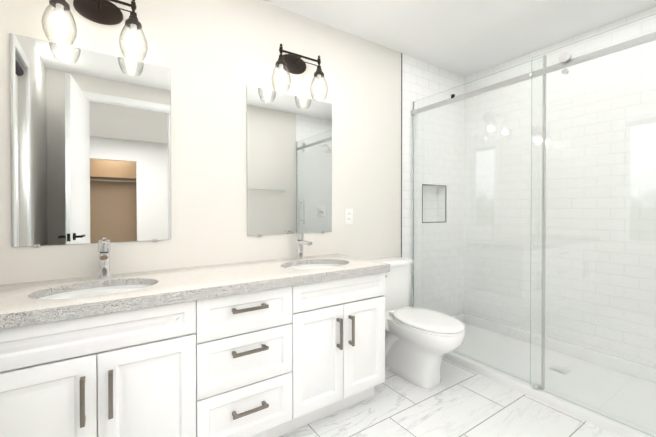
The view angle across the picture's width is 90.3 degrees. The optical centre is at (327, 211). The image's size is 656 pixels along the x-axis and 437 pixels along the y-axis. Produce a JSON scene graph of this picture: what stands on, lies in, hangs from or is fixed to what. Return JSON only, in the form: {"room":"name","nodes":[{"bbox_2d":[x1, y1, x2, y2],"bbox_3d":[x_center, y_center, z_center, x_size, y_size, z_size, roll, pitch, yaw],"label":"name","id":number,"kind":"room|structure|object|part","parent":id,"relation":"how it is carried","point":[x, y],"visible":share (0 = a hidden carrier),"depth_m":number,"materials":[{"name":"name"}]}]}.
{"room":"bathroom","nodes":[
{"label":"bathroom","id":0,"kind":"room"},
{"bbox_2d":[0,0,400,284],"bbox_3d":[-0.505,-0.094,2.030,2.602,2.420,0.120,0,1,-34],"label":"wall","id":1,"kind":"structure","parent":0,"point":[217,57],"depth_m":1.90,"materials":[{"name":"paint"}]},
{"bbox_2d":[10,33,171,247],"bbox_3d":[-1.088,-0.300,1.556,0.620,0.912,0.009,0,1,-34],"label":"mirror","id":2,"kind":"object","parent":1,"relation":"attached to","point":[90,133],"visible":0.98,"depth_m":1.53,"materials":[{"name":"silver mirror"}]},
{"bbox_2d":[41,0,147,61],"bbox_3d":[-1.043,-0.871,1.485,0.390,0.290,0.170,0,1,-34],"label":"sconce","id":3,"kind":"object","parent":1,"relation":"attached to","point":[105,12],"depth_m":1.52,"materials":[{"name":"glass"}]},
{"bbox_3d":[-1.141,-0.813,1.389,0.055,0.062,0.055,0,1,44],"label":"bulb lamp","id":4,"kind":"part","parent":3,"relation":"part of","materials":[{"name":"white glass"}]},
{"bbox_3d":[-0.917,-0.814,1.540,0.055,0.062,0.055,0,1,44],"label":"bulb lamp","id":5,"kind":"part","parent":3,"relation":"part of","materials":[{"name":"white glass"}]},
{"bbox_2d":[247,85,331,235],"bbox_3d":[-0.229,-0.305,2.134,0.620,0.912,0.009,0,1,-34],"label":"mirror","id":6,"kind":"object","parent":1,"relation":"attached to","point":[289,163],"visible":1,"depth_m":2.11,"materials":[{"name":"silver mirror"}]},
{"bbox_2d":[271,44,327,100],"bbox_3d":[-0.184,-0.876,2.062,0.390,0.290,0.170,0,1,-34],"label":"sconce","id":7,"kind":"object","parent":1,"relation":"attached to","point":[291,62],"depth_m":2.09,"materials":[{"name":"glass"}]},
{"bbox_3d":[-0.283,-0.818,1.966,0.055,0.062,0.055,0,1,44],"label":"bulb lamp","id":8,"kind":"part","parent":7,"relation":"part of","materials":[{"name":"white glass"}]},
{"bbox_3d":[-0.059,-0.819,2.117,0.055,0.062,0.055,0,1,44],"label":"bulb lamp","id":9,"kind":"part","parent":7,"relation":"part of","materials":[{"name":"white glass"}]},
{"bbox_2d":[345,209,352,223],"bbox_3d":[0.155,0.035,2.397,0.072,0.116,0.008,0,1,-34],"label":"electrical outlet plate","id":10,"kind":"object","parent":1,"relation":"attached to","point":[348,216],"visible":1,"depth_m":2.39,"materials":[{"name":"plastic"}]},
{"bbox_2d":[402,53,464,315],"bbox_3d":[0.989,-0.103,3.034,0.998,2.420,0.120,0,1,-34],"label":"wall","id":11,"kind":"structure","parent":0,"point":[422,80],"depth_m":2.95,"materials":[{"name":"tile"}]},
{"bbox_2d":[401,53,445,256],"bbox_3d":[0.852,-0.101,2.870,0.597,2.420,0.007,0,1,-34],"label":"trim","id":12,"kind":"structure","parent":11,"relation":"attached to","point":[401,169],"depth_m":2.70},
{"bbox_2d":[278,358,618,436],"bbox_3d":[0.508,1.171,1.428,3.600,0.100,2.266,0,1,-34],"label":"floor","id":13,"kind":"structure","parent":0,"point":[459,401],"depth_m":1.79,"materials":[{"name":"tile"}]},
{"bbox_2d":[0,268,389,436],"bbox_3d":[-0.538,0.735,1.609,1.792,0.768,0.548,0,1,-34],"label":"bathroom vanity","id":14,"kind":"object","parent":13,"relation":"on","point":[272,348],"depth_m":1.34,"materials":[{"name":"wood"}]},
{"bbox_2d":[0,254,389,323],"bbox_3d":[-0.541,0.329,1.612,1.817,0.047,0.533,0,1,-34],"label":"countertop","id":15,"kind":"structure","parent":14,"relation":"on","point":[17,304],"depth_m":1.41,"materials":[{"name":"grey stone"}]},
{"bbox_2d":[32,280,155,299],"bbox_3d":[-0.929,0.405,1.326,0.473,0.135,0.330,0,1,-34],"label":"sink","id":16,"kind":"object","parent":15,"relation":"in","point":[147,283],"depth_m":1.41,"materials":[{"name":"white ceramic"}]},
{"bbox_2d":[96,240,111,279],"bbox_3d":[-1.008,0.219,1.470,0.056,0.174,0.153,0,1,-34],"label":"faucet","id":17,"kind":"object","parent":15,"relation":"on","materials":[{"name":"silver metal"}]},
{"bbox_2d":[292,232,311,259],"bbox_3d":[-0.151,0.215,2.046,0.056,0.174,0.153,0,1,-34],"label":"faucet","id":18,"kind":"object","parent":15,"relation":"on","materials":[{"name":"silver metal"}]},
{"bbox_2d":[292,260,335,271],"bbox_3d":[-0.070,0.400,1.903,0.473,0.135,0.330,0,1,-34],"label":"sink","id":19,"kind":"object","parent":15,"relation":"in","point":[331,263],"depth_m":2.04,"materials":[{"name":"white ceramic"}]},
{"bbox_2d":[369,257,465,388],"bbox_3d":[0.578,0.739,2.238,0.462,0.750,0.748,0,1,-34],"label":"toilet","id":20,"kind":"object","parent":13,"relation":"on","point":[420,343],"visible":0.81,"depth_m":2.12,"materials":[{"name":"ceramic"}]},
{"bbox_2d":[411,16,655,436],"bbox_3d":[1.560,0.095,2.125,0.820,2.040,2.022,0,1,-34],"label":"shower enclosure","id":21,"kind":"object","parent":13,"relation":"on","point":[615,395],"visible":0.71,"depth_m":2.02,"materials":[{"name":"clear glass"}]},
{"bbox_2d":[443,313,655,436],"bbox_3d":[1.574,1.055,2.144,0.784,0.120,2.020,0,1,-34],"label":"tray","id":22,"kind":"object","parent":21,"relation":"on","point":[610,417],"depth_m":2.14,"materials":[{"name":"white plastic"}]},
{"bbox_2d":[263,0,655,76],"bbox_3d":[0.508,-1.339,1.407,3.600,0.080,2.266,0,1,-34],"label":"ceiling","id":23,"kind":"structure","parent":0,"point":[464,38],"depth_m":2.25,"materials":[{"name":"paint"}]},
{"bbox_2d":[464,7,655,367],"bbox_3d":[1.985,-0.097,2.339,0.120,2.420,2.146,0,1,-34],"label":"wall","id":24,"kind":"structure","parent":0,"point":[552,151],"depth_m":2.45,"materials":[{"name":"tile"}]}
]}

